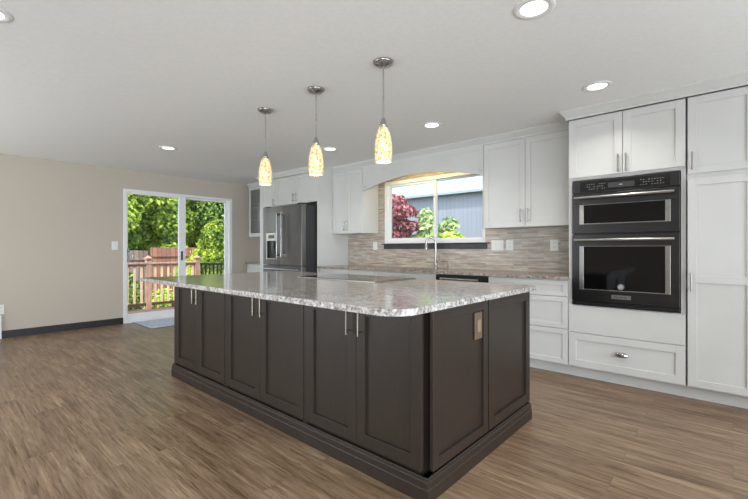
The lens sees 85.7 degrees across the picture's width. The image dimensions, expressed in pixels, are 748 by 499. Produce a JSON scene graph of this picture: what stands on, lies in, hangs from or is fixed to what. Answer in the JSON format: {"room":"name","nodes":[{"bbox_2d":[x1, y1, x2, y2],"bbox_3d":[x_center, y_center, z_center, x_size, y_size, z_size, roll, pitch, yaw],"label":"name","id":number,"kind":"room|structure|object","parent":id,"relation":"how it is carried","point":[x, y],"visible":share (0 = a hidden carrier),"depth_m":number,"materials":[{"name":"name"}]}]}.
{"room":"kitchen","nodes":[
{"label":"kitchen","id":0,"kind":"room"},
{"bbox_2d":[0,153,259,330],"bbox_3d":[-4.754,-0.045,5.374,0.150,2.390,7.600,0,0,42],"label":"wall","id":1,"kind":"structure","parent":0,"point":[60,221],"depth_m":5.74,"materials":[{"name":"paint"}]},
{"bbox_2d":[0,316,1,338],"bbox_3d":[-4.925,1.000,5.034,0.020,0.300,0.405,0,0,42],"label":"wall panel","id":2,"kind":"object","parent":1,"relation":"attached to","point":[0,316],"visible":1,"depth_m":5.17,"materials":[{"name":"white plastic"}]},
{"bbox_2d":[0,304,3,313],"bbox_3d":[-4.817,0.772,5.183,0.010,0.125,0.090,0,0,42],"label":"power outlet","id":3,"kind":"object","parent":1,"relation":"attached to","point":[2,305],"visible":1,"depth_m":5.20,"materials":[{"name":"white plastic"}]},
{"bbox_2d":[2,318,122,338],"bbox_3d":[-5.494,1.101,4.421,0.014,0.098,4.852,0,0,42],"label":"baseboard","id":4,"kind":"structure","parent":1,"relation":"attached to","point":[107,322],"depth_m":5.64,"materials":[{"name":"black wood"}]},
{"bbox_2d":[112,241,117,249],"bbox_3d":[-3.954,-0.060,6.151,0.011,0.130,0.085,0,0,42],"label":"light switch","id":5,"kind":"object","parent":1,"relation":"attached to","point":[114,243],"visible":1,"depth_m":6.15,"materials":[{"name":"white plastic"}]},
{"bbox_2d":[123,188,231,323],"bbox_3d":[-3.302,0.102,6.936,0.171,2.095,1.815,0,0,42],"label":"door","id":6,"kind":"structure","parent":1,"relation":"in","point":[136,317],"depth_m":6.88,"materials":[{"name":"white plastic"}]},
{"bbox_2d":[0,0,747,185],"bbox_3d":[-1.171,-1.340,2.181,9.750,0.200,7.600,0,0,42],"label":"ceiling","id":7,"kind":"structure","parent":0,"point":[103,83],"depth_m":2.82,"materials":[{"name":"paint"}]},
{"bbox_2d":[0,8,12,22],"bbox_3d":[-2.015,-1.237,2.098,0.206,0.005,0.206,0,0,42],"label":"recessed light","id":8,"kind":"object","parent":7,"relation":"in","point":[5,17],"visible":1,"depth_m":2.14,"materials":[{"name":"white"}]},
{"bbox_2d":[159,146,176,149],"bbox_3d":[-2.515,-1.237,4.919,0.206,0.005,0.206,0,0,42],"label":"recessed light","id":9,"kind":"object","parent":7,"relation":"in","point":[160,147],"visible":1,"depth_m":4.92,"materials":[{"name":"white"}]},
{"bbox_2d":[258,107,272,184],"bbox_3d":[-0.964,-0.909,3.578,0.136,0.661,0.136,0,0,42],"label":"pendant lamp","id":10,"kind":"object","parent":7,"relation":"hanging from","point":[265,170],"visible":1,"depth_m":3.54,"materials":[{"name":"beige glass"}]},
{"bbox_2d":[307,86,324,175],"bbox_3d":[-0.449,-0.909,3.119,0.136,0.661,0.136,0,0,42],"label":"pendant lamp","id":11,"kind":"object","parent":7,"relation":"hanging from","point":[315,163],"visible":1,"depth_m":3.08,"materials":[{"name":"beige glass"}]},
{"bbox_2d":[322,147,337,150],"bbox_3d":[-0.541,-1.237,4.969,0.206,0.005,0.206,0,0,42],"label":"recessed light","id":12,"kind":"object","parent":7,"relation":"in","point":[323,148],"visible":1,"depth_m":4.97,"materials":[{"name":"white"}]},
{"bbox_2d":[373,57,393,163],"bbox_3d":[0.062,-0.909,2.664,0.136,0.661,0.136,0,0,42],"label":"pendant lamp","id":13,"kind":"object","parent":7,"relation":"hanging from","point":[383,143],"visible":1,"depth_m":2.62,"materials":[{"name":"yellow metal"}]},
{"bbox_2d":[421,122,441,127],"bbox_3d":[0.576,-1.237,4.014,0.206,0.005,0.206,0,0,42],"label":"recessed light","id":14,"kind":"object","parent":7,"relation":"in","point":[428,124],"visible":1,"depth_m":4.01,"materials":[{"name":"white"}]},
{"bbox_2d":[247,71,747,188],"bbox_3d":[0.312,-1.201,5.070,7.520,0.078,0.354,0,0,42],"label":"trim","id":15,"kind":"structure","parent":7,"relation":"attached to","point":[740,79],"depth_m":3.60,"materials":[{"name":"white paint"}]},
{"bbox_2d":[513,0,555,19],"bbox_3d":[0.821,-1.237,2.068,0.206,0.005,0.206,0,0,42],"label":"recessed light","id":16,"kind":"object","parent":7,"relation":"in","point":[531,9],"visible":1,"depth_m":2.07,"materials":[{"name":"white plastic"}]},
{"bbox_2d":[582,81,612,91],"bbox_3d":[1.694,-1.237,3.058,0.206,0.005,0.206,0,0,42],"label":"recessed light","id":17,"kind":"object","parent":7,"relation":"in","point":[598,85],"visible":1,"depth_m":3.05,"materials":[{"name":"white"}]},
{"bbox_2d":[0,323,747,498],"bbox_3d":[-1.171,1.210,2.181,9.750,0.120,7.600,0,0,42],"label":"floor","id":18,"kind":"structure","parent":0,"point":[96,412],"depth_m":2.39,"materials":[{"name":"wood"}]},
{"bbox_2d":[132,317,173,328],"bbox_3d":[-3.121,1.144,6.494,0.760,0.010,1.155,0,0,42],"label":"door mat","id":19,"kind":"object","parent":18,"relation":"on","point":[166,322],"visible":0.46,"depth_m":6.20,"materials":[{"name":"grey fabric"}]},
{"bbox_2d":[174,286,225,386],"bbox_3d":[-1.081,0.713,3.799,0.932,0.874,1.255,0,0,42],"label":"base cabinet","id":20,"kind":"object","parent":18,"relation":"on","point":[199,315],"visible":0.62,"depth_m":3.32,"materials":[{"name":"brown wood"}]},
{"bbox_2d":[247,264,259,272],"bbox_3d":[-2.007,0.715,7.569,0.913,0.870,0.366,0,0,42],"label":"base cabinet","id":21,"kind":"object","parent":18,"relation":"on","point":[250,267],"visible":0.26,"depth_m":7.63,"materials":[{"name":"white paint"}]},
{"bbox_2d":[245,262,259,264],"bbox_3d":[-2.022,0.264,7.590,0.963,0.031,0.354,0,0,42],"label":"countertop","id":22,"kind":"structure","parent":21,"relation":"on","point":[257,263],"depth_m":7.69,"materials":[{"name":"beige stone"}]},
{"bbox_2d":[226,294,304,422],"bbox_3d":[-0.378,0.713,3.173,0.949,0.874,1.255,0,0,42],"label":"base cabinet","id":23,"kind":"object","parent":18,"relation":"on","point":[265,339],"visible":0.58,"depth_m":2.69,"materials":[{"name":"brown wood"}]},
{"bbox_2d":[141,271,536,316],"bbox_3d":[-0.464,0.260,3.106,2.855,0.031,1.520,0,0,42],"label":"countertop","id":24,"kind":"structure","parent":23,"relation":"on","point":[411,297],"depth_m":2.46,"materials":[{"name":"white stone"}]},
{"bbox_2d":[298,274,415,282],"bbox_3d":[-0.162,0.240,3.459,0.915,0.008,0.520,0,0,42],"label":"cooktop","id":25,"kind":"object","parent":24,"relation":"in","point":[347,277],"visible":1,"depth_m":3.40,"materials":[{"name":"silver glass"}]},
{"bbox_2d":[260,179,276,271],"bbox_3d":[-1.589,-0.006,6.995,0.470,2.312,0.666,0,0,42],"label":"tall cabinet","id":26,"kind":"object","parent":18,"relation":"on","point":[267,192],"visible":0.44,"depth_m":6.85,"materials":[{"name":"white paint"}]},
{"bbox_2d":[262,203,316,272],"bbox_3d":[-1.144,0.239,6.341,0.975,1.822,0.893,0,0,42],"label":"refrigerator","id":27,"kind":"object","parent":18,"relation":"on","point":[289,231],"visible":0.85,"depth_m":5.94,"materials":[{"name":"silver metal"}]},
{"bbox_2d":[317,171,347,272],"bbox_3d":[-0.622,-0.006,6.159,0.021,2.312,0.629,0,0,42],"label":"cabinet end panel","id":28,"kind":"object","parent":18,"relation":"on","point":[332,249],"visible":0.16,"depth_m":6.06,"materials":[{"name":"white paint"}]},
{"bbox_2d":[319,268,348,273],"bbox_3d":[-0.389,0.663,5.933,0.621,0.774,0.656,0,0,42],"label":"base cabinet","id":29,"kind":"object","parent":18,"relation":"on","point":[332,271],"visible":0.13,"depth_m":5.71,"materials":[{"name":"white paint"}]},
{"bbox_2d":[171,364,531,498],"bbox_3d":[-0.384,1.094,3.204,2.794,0.112,1.252,0,0,42],"label":"baseboard","id":30,"kind":"structure","parent":18,"relation":"on","point":[416,486],"depth_m":2.24,"materials":[{"name":"brown wood"}]},
{"bbox_2d":[349,270,375,275],"bbox_3d":[0.021,0.663,5.567,0.471,0.774,0.656,0,0,42],"label":"base cabinet","id":31,"kind":"object","parent":18,"relation":"on","point":[356,272],"visible":0.19,"depth_m":5.34,"materials":[{"name":"white paint"}]},
{"bbox_2d":[305,305,430,477],"bbox_3d":[0.294,0.713,2.575,0.847,0.874,1.255,0,0,42],"label":"base cabinet","id":32,"kind":"object","parent":18,"relation":"on","point":[367,377],"visible":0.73,"depth_m":2.07,"materials":[{"name":"brown wood"}]},
{"bbox_2d":[375,271,436,279],"bbox_3d":[0.548,0.663,5.098,0.932,0.774,0.656,0,0,42],"label":"base cabinet","id":33,"kind":"object","parent":18,"relation":"on","point":[377,273],"visible":0.1,"depth_m":4.84,"materials":[{"name":"white paint"}]},
{"bbox_2d":[436,274,488,282],"bbox_3d":[1.105,0.666,4.546,0.622,0.768,0.621,0,0,42],"label":"dishwasher","id":34,"kind":"object","parent":18,"relation":"on","point":[468,278],"visible":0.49,"depth_m":4.32,"materials":[{"name":"black metal"}]},
{"bbox_2d":[427,292,529,478],"bbox_3d":[0.642,0.713,2.297,0.037,0.874,1.206,0,0,42],"label":"island end panel","id":35,"kind":"object","parent":18,"relation":"on","point":[477,385],"visible":0.77,"depth_m":2.18,"materials":[{"name":"brown wood"}]},
{"bbox_2d":[474,311,481,339],"bbox_3d":[0.571,0.415,2.198,0.011,0.146,0.082,0,0,42],"label":"power outlet","id":36,"kind":"object","parent":35,"relation":"attached to","point":[478,315],"visible":1,"depth_m":2.19,"materials":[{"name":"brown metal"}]},
{"bbox_2d":[489,276,568,364],"bbox_3d":[1.660,0.663,4.114,0.769,0.774,0.647,0,0,42],"label":"base cabinet","id":37,"kind":"object","parent":18,"relation":"on","point":[549,304],"visible":0.44,"depth_m":3.76,"materials":[{"name":"white paint"}]},
{"bbox_2d":[317,265,568,279],"bbox_3d":[0.660,0.260,4.996,3.438,0.030,0.639,0,0,42],"label":"countertop","id":38,"kind":"structure","parent":37,"relation":"on","point":[493,273],"depth_m":4.49,"materials":[{"name":"beige stone"}]},
{"bbox_2d":[424,237,439,268],"bbox_3d":[0.751,0.040,5.161,0.210,0.409,0.084,0,0,18],"label":"faucet","id":39,"kind":"object","parent":38,"relation":"on","point":[428,238],"visible":1,"depth_m":5.15,"materials":[{"name":"silver metal"}]},
{"bbox_2d":[569,98,686,385],"bbox_3d":[2.258,-0.056,3.571,0.841,2.212,0.662,0,0,42],"label":"tall cabinet","id":40,"kind":"object","parent":18,"relation":"on","point":[644,344],"visible":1,"depth_m":3.31,"materials":[{"name":"white paint"}]},
{"bbox_2d":[572,170,680,312],"bbox_3d":[2.216,-0.060,3.522,0.768,1.093,0.592,0,0,42],"label":"double wall oven","id":41,"kind":"object","parent":40,"relation":"in","point":[626,230],"visible":1,"depth_m":3.31,"materials":[{"name":"black metal"}]},
{"bbox_2d":[530,359,747,408],"bbox_3d":[1.175,1.101,4.273,5.170,0.098,0.015,0,0,42],"label":"trim","id":42,"kind":"structure","parent":18,"relation":"on","point":[706,395],"depth_m":3.31,"materials":[{"name":"white paint"}]},
{"bbox_2d":[687,86,747,396],"bbox_3d":[2.742,-0.056,3.143,0.436,2.212,0.656,0,0,42],"label":"pantry cabinet","id":43,"kind":"object","parent":18,"relation":"on","point":[717,122],"visible":1,"depth_m":2.96,"materials":[{"name":"white paint"}]},
{"bbox_3d":[1.307,-0.045,4.963,9.450,2.390,0.150,0,0,42],"label":"wall","id":44,"kind":"structure","parent":0,"visible":0},
{"bbox_2d":[249,187,259,236],"bbox_3d":[-1.962,-0.700,7.540,0.808,0.924,0.349,0,0,42],"label":"upper cabinet","id":45,"kind":"object","parent":44,"relation":"attached to","point":[254,193],"visible":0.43,"depth_m":7.57,"materials":[{"name":"white paint"}]},
{"bbox_2d":[276,173,316,205],"bbox_3d":[-1.028,-0.937,6.495,1.030,0.450,0.666,0,0,42],"label":"upper cabinet","id":46,"kind":"object","parent":44,"relation":"attached to","point":[301,188],"visible":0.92,"depth_m":6.25,"materials":[{"name":"white paint"}]},
{"bbox_2d":[332,168,377,234],"bbox_3d":[-0.298,-0.699,6.025,0.633,0.927,0.376,0,0,42],"label":"upper cabinet","id":47,"kind":"object","parent":44,"relation":"attached to","point":[354,210],"visible":1,"depth_m":5.88,"materials":[{"name":"white paint"}]},
{"bbox_2d":[363,145,483,190],"bbox_3d":[0.537,-0.993,5.099,1.841,0.336,0.025,0,0,42],"label":"window valance","id":48,"kind":"object","parent":47,"relation":"attached to","point":[467,160],"visible":0.99,"depth_m":4.95,"materials":[{"name":"white paint"}]},
{"bbox_2d":[382,172,489,248],"bbox_3d":[0.771,-0.491,5.364,1.675,0.968,0.135,0,0,42],"label":"window","id":49,"kind":"structure","parent":44,"relation":"in","point":[471,242],"depth_m":5.32,"materials":[{"name":"white plastic"}]},
{"bbox_2d":[348,172,568,272],"bbox_3d":[0.877,-0.453,5.239,3.430,1.394,0.010,0,0,42],"label":"wall tile","id":50,"kind":"structure","parent":44,"relation":"attached to","point":[531,252],"depth_m":4.88,"materials":[{"name":"tile"}]},
{"bbox_2d":[373,242,376,249],"bbox_3d":[0.016,-0.055,5.993,0.080,0.120,0.009,0,0,42],"label":"light switch","id":51,"kind":"object","parent":50,"relation":"attached to","point":[374,243],"visible":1,"depth_m":5.99,"materials":[{"name":"white plastic"}]},
{"bbox_2d":[491,240,503,249],"bbox_3d":[1.446,-0.050,4.719,0.150,0.120,0.009,0,0,42],"label":"light switch","id":52,"kind":"object","parent":50,"relation":"attached to","point":[495,244],"visible":1,"depth_m":4.72,"materials":[{"name":"white plastic"}]},
{"bbox_2d":[506,240,512,249],"bbox_3d":[1.556,-0.050,4.622,0.085,0.120,0.008,0,0,42],"label":"power outlet","id":53,"kind":"object","parent":50,"relation":"attached to","point":[509,243],"visible":1,"depth_m":4.62,"materials":[{"name":"white plastic"}]},
{"bbox_2d":[550,240,558,250],"bbox_3d":[1.922,-0.045,4.295,0.085,0.120,0.008,0,0,42],"label":"power outlet","id":54,"kind":"object","parent":50,"relation":"attached to","point":[554,244],"visible":1,"depth_m":4.29,"materials":[{"name":"white plastic"}]},
{"bbox_2d":[484,130,568,228],"bbox_3d":[1.674,-0.699,4.269,0.954,0.927,0.376,0,0,42],"label":"upper cabinet","id":55,"kind":"object","parent":44,"relation":"attached to","point":[526,180],"visible":0.79,"depth_m":4.14,"materials":[{"name":"white paint"}]},
{"bbox_3d":[-2.145,1.820,12.625,60.000,0.100,44.000,0,0,42],"label":"ground","id":56,"kind":"structure","parent":0,"visible":0},
{"bbox_2d":[128,272,144,309],"bbox_3d":[-5.801,1.016,9.125,1.058,1.548,1.128,0,0,42],"label":"shrub","id":57,"kind":"object","parent":56,"relation":"on","point":[130,273],"visible":0.08,"depth_m":9.13,"materials":[{"name":"green plant"}]},
{"bbox_2d":[128,250,147,301],"bbox_3d":[-9.886,0.893,10.047,0.150,1.755,7.850,0,0,42],"label":"fence","id":58,"kind":"object","parent":56,"relation":"on","point":[138,257],"visible":0.08,"depth_m":12.74,"materials":[{"name":"brown wood"}]},
{"bbox_2d":[128,194,157,250],"bbox_3d":[-9.853,-0.907,13.559,4.744,5.369,4.880,0,0,-10],"label":"broadleaf tree","id":59,"kind":"object","parent":56,"relation":"on","point":[136,209],"visible":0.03,"depth_m":13.64,"materials":[{"name":"green plant"}]},
{"bbox_2d":[128,306,173,313],"bbox_3d":[-4.222,1.510,7.646,2.023,0.520,7.000,0,0,42],"label":"deck","id":60,"kind":"object","parent":56,"relation":"on","point":[168,307],"visible":0.09,"depth_m":8.26,"materials":[{"name":"wood"}]},
{"bbox_2d":[128,255,200,309],"bbox_3d":[-5.565,0.688,7.463,0.140,1.124,4.740,0,0,42],"label":"deck railing","id":61,"kind":"object","parent":60,"relation":"on","point":[195,265],"visible":0.32,"depth_m":8.40,"materials":[{"name":"brown wood"}]},
{"bbox_2d":[200,263,223,274],"bbox_3d":[-3.304,0.777,10.002,0.040,0.945,2.060,0,0,42],"label":"iron railing","id":62,"kind":"object","parent":60,"relation":"on","point":[201,264],"visible":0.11,"depth_m":9.40,"materials":[{"name":"grey metal"}]},
{"bbox_2d":[143,288,172,307],"bbox_3d":[-5.346,1.371,10.249,0.953,0.840,0.947,0,0,42],"label":"shrub","id":63,"kind":"object","parent":56,"relation":"on","point":[158,293],"visible":0.27,"depth_m":10.04,"materials":[{"name":"green plant"}]},
{"bbox_2d":[128,194,208,255],"bbox_3d":[-8.445,-1.062,16.195,4.041,5.680,5.128,0,0,-9],"label":"broadleaf tree","id":64,"kind":"object","parent":56,"relation":"on","point":[160,229],"visible":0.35,"depth_m":14.85,"materials":[{"name":"green plant"}]},
{"bbox_2d":[150,247,198,292],"bbox_3d":[-4.843,0.843,15.632,0.150,1.854,7.100,0,0,42],"label":"fence","id":65,"kind":"object","parent":56,"relation":"on","point":[161,254],"visible":0.06,"depth_m":13.27,"materials":[{"name":"red wood"}]},
{"bbox_2d":[170,241,199,286],"bbox_3d":[-5.882,0.666,13.274,1.278,2.222,1.520,0,0,42],"label":"shrub","id":66,"kind":"object","parent":56,"relation":"on","point":[190,258],"visible":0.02,"depth_m":13.12,"materials":[{"name":"green plant"}]},
{"bbox_2d":[189,233,200,247],"bbox_3d":[-9.900,-2.498,19.836,5.672,8.799,7.865,0,0,-2],"label":"broadleaf tree","id":67,"kind":"object","parent":56,"relation":"on","point":[196,242],"visible":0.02,"depth_m":18.44,"materials":[{"name":"green plant"}]},
{"bbox_2d":[187,200,223,236],"bbox_3d":[-7.095,-1.357,18.386,5.080,6.267,5.371,0,0,-42],"label":"broadleaf tree","id":68,"kind":"object","parent":56,"relation":"on","point":[215,210],"visible":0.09,"depth_m":16.13,"materials":[{"name":"green plant"}]},
{"bbox_2d":[198,218,223,274],"bbox_3d":[-4.994,0.398,12.888,1.255,2.775,1.230,0,0,34],"label":"bush","id":69,"kind":"object","parent":56,"relation":"on","point":[211,240],"visible":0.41,"depth_m":12.45,"materials":[{"name":"green plant"}]},
{"bbox_2d":[392,194,419,237],"bbox_3d":[0.362,0.303,8.370,1.366,2.939,0.754,0,0,42],"label":"maple","id":70,"kind":"object","parent":56,"relation":"on","point":[400,215],"visible":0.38,"depth_m":8.08,"materials":[{"name":"red plant"}]},
{"bbox_2d":[409,207,459,237],"bbox_3d":[1.098,0.437,8.162,1.066,2.669,1.080,0,0,-14],"label":"shrub","id":71,"kind":"object","parent":56,"relation":"on","point":[426,216],"visible":0.19,"depth_m":7.99,"materials":[{"name":"green plant"}]},
{"bbox_2d":[392,176,481,237],"bbox_3d":[3.170,-1.040,12.578,12.600,5.620,5.300,0,0,42],"label":"garden shed","id":72,"kind":"object","parent":56,"relation":"on","point":[460,199],"visible":0.04,"depth_m":10.33,"materials":[{"name":"blue"}]},
{"bbox_2d":[438,229,465,237],"bbox_3d":[1.294,0.711,6.886,0.877,2.122,0.822,0,0,42],"label":"shrub","id":73,"kind":"object","parent":56,"relation":"on","point":[447,234],"visible":0.02,"depth_m":6.76,"materials":[{"name":"green plant"}]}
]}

